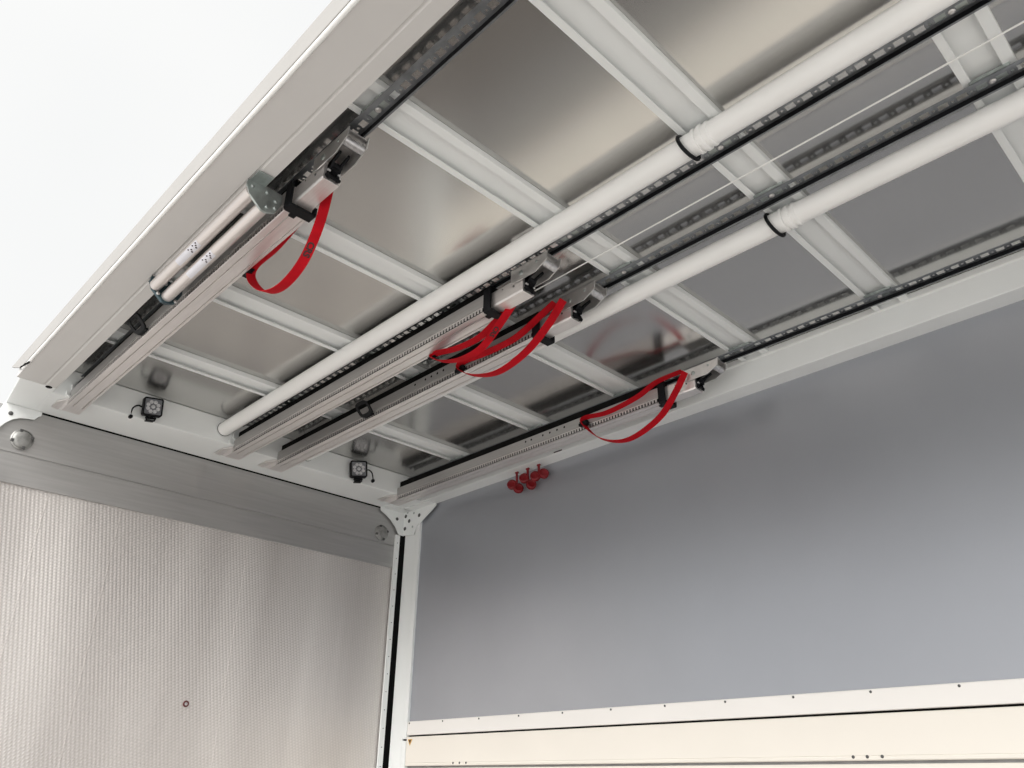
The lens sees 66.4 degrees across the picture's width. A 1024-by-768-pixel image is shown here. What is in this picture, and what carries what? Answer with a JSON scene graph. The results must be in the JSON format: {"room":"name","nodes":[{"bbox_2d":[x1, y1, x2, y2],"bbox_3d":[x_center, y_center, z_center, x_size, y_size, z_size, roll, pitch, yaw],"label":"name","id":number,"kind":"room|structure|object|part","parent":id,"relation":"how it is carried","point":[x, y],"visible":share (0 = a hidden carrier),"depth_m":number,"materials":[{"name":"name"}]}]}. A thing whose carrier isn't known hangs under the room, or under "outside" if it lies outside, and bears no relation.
{"room":"cargo space","nodes":[
{"label":"cargo space","id":0,"kind":"room"},
{"bbox_2d":[0,403,399,767],"bbox_3d":[-1.623,1.800,3.739,2.379,2.973,0.115,24,-35,-38],"label":"wall","id":1,"kind":"structure","parent":0,"point":[139,580],"depth_m":3.96,"materials":[{"name":"metal"}]},
{"bbox_2d":[10,429,34,449],"bbox_3d":[-2.303,0.260,3.681,0.098,0.098,0.020,24,-35,-38],"label":"marker lamp","id":2,"kind":"object","parent":1,"relation":"attached to","point":[21,439],"visible":1,"depth_m":3.67,"materials":[{"name":"metal"}]},
{"bbox_2d":[183,700,188,706],"bbox_3d":[-1.596,1.566,3.831,0.031,0.031,0.009,24,-35,-38],"label":"plug","id":3,"kind":"object","parent":1,"relation":"attached to","point":[185,703],"visible":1,"depth_m":3.83,"materials":[{"name":"grey metal"}]},
{"bbox_2d":[42,413,404,767],"bbox_3d":[-1.527,1.784,3.860,2.310,3.114,0.105,24,-35,-38],"label":"trim","id":4,"kind":"structure","parent":1,"relation":"attached to","point":[402,538],"depth_m":4.66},
{"bbox_2d":[375,525,388,540],"bbox_3d":[-0.823,0.942,4.960,0.098,0.098,0.020,24,-35,-38],"label":"marker lamp","id":5,"kind":"object","parent":1,"relation":"attached to","point":[381,532],"visible":1,"depth_m":4.95,"materials":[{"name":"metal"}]},
{"bbox_3d":[-0.752,2.232,4.401,0.033,2.825,0.012,24,-35,-38],"label":"edge trim","id":6,"kind":"part","parent":1,"relation":"part of","materials":[{"name":"white paint"}]},
{"bbox_2d":[407,759,1023,767],"bbox_3d":[1.444,1.223,2.531,0.045,0.012,5.792,24,-35,-38],"label":"trim","id":7,"kind":"structure","parent":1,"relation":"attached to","point":[991,760],"depth_m":2.96,"materials":[{"name":"metal"}]},
{"bbox_2d":[75,0,1023,476],"bbox_3d":[0.561,-0.564,2.664,2.335,0.016,6.056,24,-35,-38],"label":"ceiling","id":8,"kind":"structure","parent":0,"point":[523,92],"depth_m":2.58,"materials":[{"name":"grey metal"}]},
{"bbox_2d":[6,371,420,507],"bbox_3d":[-1.502,0.355,4.335,2.299,0.136,0.429,24,-35,-38],"label":"header beam","id":9,"kind":"structure","parent":8,"relation":"attached to","point":[182,428],"depth_m":4.06,"materials":[{"name":"white metal"}]},
{"bbox_2d":[0,402,41,426],"bbox_3d":[-2.345,0.229,3.641,0.221,0.287,0.013,24,-35,-38],"label":"corner gusset","id":10,"kind":"object","parent":9,"relation":"attached to","point":[8,411],"visible":1,"depth_m":3.69,"materials":[{"name":"white paint"}]},
{"bbox_2d":[128,397,163,422],"bbox_3d":[-1.792,0.122,3.843,0.138,0.120,0.075,20,-33,-33],"label":"work lamp","id":11,"kind":"object","parent":9,"relation":"attached to","point":[152,407],"visible":1,"depth_m":3.83,"materials":[{"name":"black plastic"}]},
{"bbox_2d":[349,460,374,482],"bbox_3d":[-0.883,0.522,4.617,0.163,0.128,0.073,11,-29,-19],"label":"work lamp","id":12,"kind":"object","parent":9,"relation":"attached to","point":[358,470],"visible":1,"depth_m":4.59,"materials":[{"name":"black plastic"}]},
{"bbox_2d":[12,0,458,388],"bbox_3d":[-0.207,-0.940,1.765,0.178,0.146,5.741,24,-35,-38],"label":"rail","id":13,"kind":"object","parent":8,"relation":"attached to","point":[350,44],"visible":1,"depth_m":2.20,"materials":[{"name":"metal"}]},
{"bbox_2d":[148,170,281,304],"bbox_3d":[-0.973,-0.437,2.528,0.116,0.088,0.795,24,-35,-38],"label":"tube","id":14,"kind":"object","parent":13,"relation":"attached to","point":[266,200],"visible":1,"depth_m":2.44,"materials":[{"name":"metal"}]},
{"bbox_2d":[105,327,469,460],"bbox_3d":[-0.991,0.117,3.985,2.138,0.021,0.130,24,-35,-38],"label":"crossbeam","id":15,"kind":"object","parent":8,"relation":"attached to","point":[166,353],"visible":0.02,"depth_m":3.74,"materials":[{"name":"white metal"}]},
{"bbox_2d":[66,0,517,396],"bbox_3d":[-0.063,-0.880,1.866,0.086,0.116,5.635,24,-35,-38],"label":"ceiling track","id":16,"kind":"object","parent":8,"relation":"attached to","point":[383,105],"visible":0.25,"depth_m":2.09,"materials":[{"name":"metal"}]},
{"bbox_2d":[51,126,369,414],"bbox_3d":[-1.303,-0.209,2.932,0.182,0.296,2.439,24,-35,-38],"label":"bar","id":17,"kind":"object","parent":16,"relation":"hanging from","point":[300,199],"visible":0.99,"depth_m":2.59,"materials":[{"name":"metal"}]},
{"bbox_3d":[-1.452,-0.233,3.029,0.073,0.050,0.105,24,-35,-38],"label":"eye handle","id":18,"kind":"part","parent":17,"relation":"part of","materials":[{"name":"black plastic"}]},
{"bbox_2d":[169,266,549,430],"bbox_3d":[-0.546,-0.086,3.578,2.138,0.021,0.130,24,-35,-38],"label":"crossbeam","id":19,"kind":"object","parent":8,"relation":"attached to","point":[234,298],"visible":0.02,"depth_m":3.34,"materials":[{"name":"white metal"}]},
{"bbox_2d":[241,201,638,396],"bbox_3d":[-0.137,-0.273,3.204,2.138,0.021,0.130,24,-35,-38],"label":"crossbeam","id":20,"kind":"object","parent":8,"relation":"attached to","point":[333,242],"visible":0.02,"depth_m":2.96,"materials":[{"name":"white metal"}]},
{"bbox_2d":[348,78,767,361],"bbox_3d":[0.310,-0.477,2.796,2.138,0.021,0.130,24,-35,-38],"label":"crossbeam","id":21,"kind":"object","parent":8,"relation":"attached to","point":[410,124],"visible":0.61,"depth_m":2.53,"materials":[{"name":"white metal"}]},
{"bbox_2d":[228,0,995,445],"bbox_3d":[0.510,-0.619,2.363,0.086,0.116,5.635,24,-35,-38],"label":"ceiling track","id":22,"kind":"object","parent":8,"relation":"attached to","point":[961,9],"visible":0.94,"depth_m":2.26,"materials":[{"name":"black metal"}]},
{"bbox_2d":[215,250,560,459],"bbox_3d":[-0.709,0.031,3.463,0.109,0.229,2.439,25,-36,-39],"label":"bar","id":23,"kind":"object","parent":22,"relation":"hanging from","point":[490,308],"visible":1,"depth_m":3.16,"materials":[{"name":"metal"}]},
{"bbox_2d":[331,58,1023,419],"bbox_3d":[0.723,-0.522,2.548,0.086,0.116,5.635,24,-35,-38],"label":"ceiling track","id":24,"kind":"object","parent":8,"relation":"attached to","point":[1004,75],"visible":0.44,"depth_m":2.37,"materials":[{"name":"black metal"}]},
{"bbox_2d":[258,280,606,472],"bbox_3d":[-0.546,0.105,3.604,0.160,0.228,2.439,24,-35,-38],"label":"bar","id":25,"kind":"object","parent":24,"relation":"hanging from","point":[511,345],"visible":1,"depth_m":3.38,"materials":[{"name":"metal"}]},
{"bbox_3d":[-0.699,0.120,3.702,0.073,0.050,0.105,24,-35,-38],"label":"eye handle","id":26,"kind":"part","parent":25,"relation":"part of","materials":[{"name":"black plastic"}]},
{"bbox_2d":[404,250,1023,507],"bbox_3d":[1.372,-0.160,3.267,0.167,0.136,5.948,24,-35,-38],"label":"rail","id":27,"kind":"object","parent":8,"relation":"attached to","point":[999,283],"visible":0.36,"depth_m":3.21,"materials":[{"name":"white metal"}]},
{"bbox_2d":[507,471,523,493],"bbox_3d":[0.017,0.558,4.410,0.099,0.127,0.049,-11,-29,22],"label":"clip","id":28,"kind":"object","parent":27,"relation":"hanging from","point":[514,485],"visible":1,"depth_m":4.40,"materials":[{"name":"plastic"}]},
{"bbox_3d":[0.001,0.569,4.422,0.056,0.058,0.031,-7,-28,15],"label":"round knob","id":29,"kind":"part","parent":28,"relation":"part of","materials":[{"name":"red plastic"}]},
{"bbox_3d":[0.035,0.585,4.386,0.056,0.058,0.032,5,-27,-9],"label":"round knob","id":30,"kind":"part","parent":28,"relation":"part of","materials":[{"name":"red plastic"}]},
{"bbox_2d":[519,468,535,489],"bbox_3d":[0.086,0.528,4.346,0.102,0.130,0.050,-12,-30,23],"label":"clip","id":31,"kind":"object","parent":27,"relation":"hanging from","point":[524,478],"visible":1,"depth_m":4.35,"materials":[{"name":"plastic"}]},
{"bbox_3d":[0.069,0.526,4.366,0.056,0.058,0.031,-7,-28,15],"label":"round knob","id":32,"kind":"part","parent":31,"relation":"part of","materials":[{"name":"red plastic"}]},
{"bbox_3d":[0.106,0.555,4.320,0.056,0.058,0.032,5,-27,-9],"label":"round knob","id":33,"kind":"part","parent":31,"relation":"part of","materials":[{"name":"red plastic"}]},
{"bbox_2d":[530,464,548,481],"bbox_3d":[0.149,0.483,4.296,0.112,0.094,0.051,-14,-30,26],"label":"clip","id":34,"kind":"object","parent":27,"relation":"hanging from","point":[543,473],"visible":1,"depth_m":4.28,"materials":[{"name":"plastic"}]},
{"bbox_3d":[0.129,0.508,4.306,0.056,0.058,0.031,-7,-28,15],"label":"round knob","id":35,"kind":"part","parent":34,"relation":"part of","materials":[{"name":"red plastic"}]},
{"bbox_3d":[0.173,0.489,4.277,0.056,0.058,0.032,5,-27,-9],"label":"round knob","id":36,"kind":"part","parent":34,"relation":"part of","materials":[{"name":"red plastic"}]},
{"bbox_2d":[404,236,1023,480],"bbox_3d":[1.304,-0.258,3.052,0.086,0.116,5.635,24,-35,-38],"label":"ceiling track","id":37,"kind":"object","parent":8,"relation":"attached to","point":[885,294],"visible":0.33,"depth_m":3.05,"materials":[{"name":"black metal"}]},
{"bbox_2d":[377,357,726,505],"bbox_3d":[0.048,0.390,4.112,0.126,0.262,2.439,24,-35,-38],"label":"bar","id":38,"kind":"object","parent":37,"relation":"hanging from","point":[656,396],"visible":1,"depth_m":3.89,"materials":[{"name":"metal"}]},
{"bbox_2d":[528,0,907,310],"bbox_3d":[0.727,-0.667,2.416,2.138,0.021,0.130,24,-35,-38],"label":"crossbeam","id":39,"kind":"object","parent":8,"relation":"attached to","point":[598,27],"visible":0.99,"depth_m":2.19,"materials":[{"name":"white metal"}]},
{"bbox_2d":[217,0,958,435],"bbox_3d":[0.450,-0.657,2.326,0.098,0.096,5.621,24,-35,-38],"label":"tube","id":40,"kind":"object","parent":39,"relation":"attached to","point":[905,15],"visible":1,"depth_m":2.35,"materials":[{"name":"white paint"}]},
{"bbox_2d":[306,87,1023,460],"bbox_3d":[0.804,-0.495,2.634,0.101,0.099,5.621,24,-35,-38],"label":"tube","id":41,"kind":"object","parent":39,"relation":"attached to","point":[1008,109],"visible":0.77,"depth_m":2.48,"materials":[{"name":"white paint"}]},
{"bbox_2d":[928,5,1023,181],"bbox_3d":[1.177,-0.873,2.004,2.138,0.021,0.130,24,-35,-38],"label":"crossbeam","id":42,"kind":"object","parent":8,"relation":"attached to","point":[980,26],"visible":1,"depth_m":2.04,"materials":[{"name":"white metal"}]},
{"bbox_2d":[410,300,1023,720],"bbox_3d":[1.457,0.401,2.943,0.050,1.402,5.775,24,-35,-38],"label":"wall","id":43,"kind":"structure","parent":0,"point":[857,523],"depth_m":3.25,"materials":[{"name":"grey paint"}]},
{"bbox_2d":[388,522,421,767],"bbox_3d":[-0.622,2.160,4.417,0.082,2.970,0.155,24,-35,-38],"label":"post","id":44,"kind":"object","parent":43,"relation":"attached to","point":[402,687],"depth_m":4.67,"materials":[{"name":"white metal"}]},
{"bbox_2d":[380,500,436,535],"bbox_3d":[-0.657,0.840,4.929,0.198,0.170,0.331,24,-35,-38],"label":"corner gusset","id":45,"kind":"object","parent":43,"relation":"attached to","point":[406,521],"visible":1,"depth_m":5.03,"materials":[{"name":"white paint"}]},
{"bbox_2d":[407,678,1023,736],"bbox_3d":[1.438,1.047,2.613,0.066,0.080,5.792,24,-35,-38],"label":"base rail","id":46,"kind":"object","parent":43,"relation":"attached to","point":[1006,692],"visible":1,"depth_m":3.02,"materials":[{"name":"white metal"}]},
{"bbox_2d":[535,21,1023,290],"bbox_3d":[0.554,-0.567,2.534,0.005,0.008,5.445,24,-35,-38],"label":"cord","id":47,"kind":"object","parent":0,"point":[1022,22],"visible":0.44,"depth_m":2.26,"materials":[{"name":"white paint"}]},
{"bbox_3d":[0.488,2.219,1.156,2.467,0.082,6.006,24,-35,-38],"label":"floor","id":48,"kind":"structure","parent":0,"visible":0},
{"bbox_3d":[1.426,2.139,2.067,0.050,0.908,5.808,24,-35,-38],"label":"trim","id":49,"kind":"structure","parent":48,"relation":"on","visible":0},
{"bbox_3d":[1.432,1.548,2.369,0.050,0.421,5.808,24,-35,-38],"label":"trim","id":50,"kind":"structure","parent":49,"relation":"on","visible":0},
{"bbox_2d":[474,763,1023,767],"bbox_3d":[1.445,1.286,2.482,0.064,0.148,5.767,24,-35,-38],"label":"board","id":51,"kind":"object","parent":50,"relation":"on","point":[923,765],"visible":1,"depth_m":2.73,"materials":[{"name":"beige paint"}]},
{"bbox_2d":[405,706,1023,765],"bbox_3d":[1.445,1.145,2.553,0.066,0.148,5.767,24,-35,-38],"label":"board","id":52,"kind":"object","parent":51,"relation":"on","point":[996,732],"visible":0.96,"depth_m":2.97,"materials":[{"name":"beige paint"}]}
]}

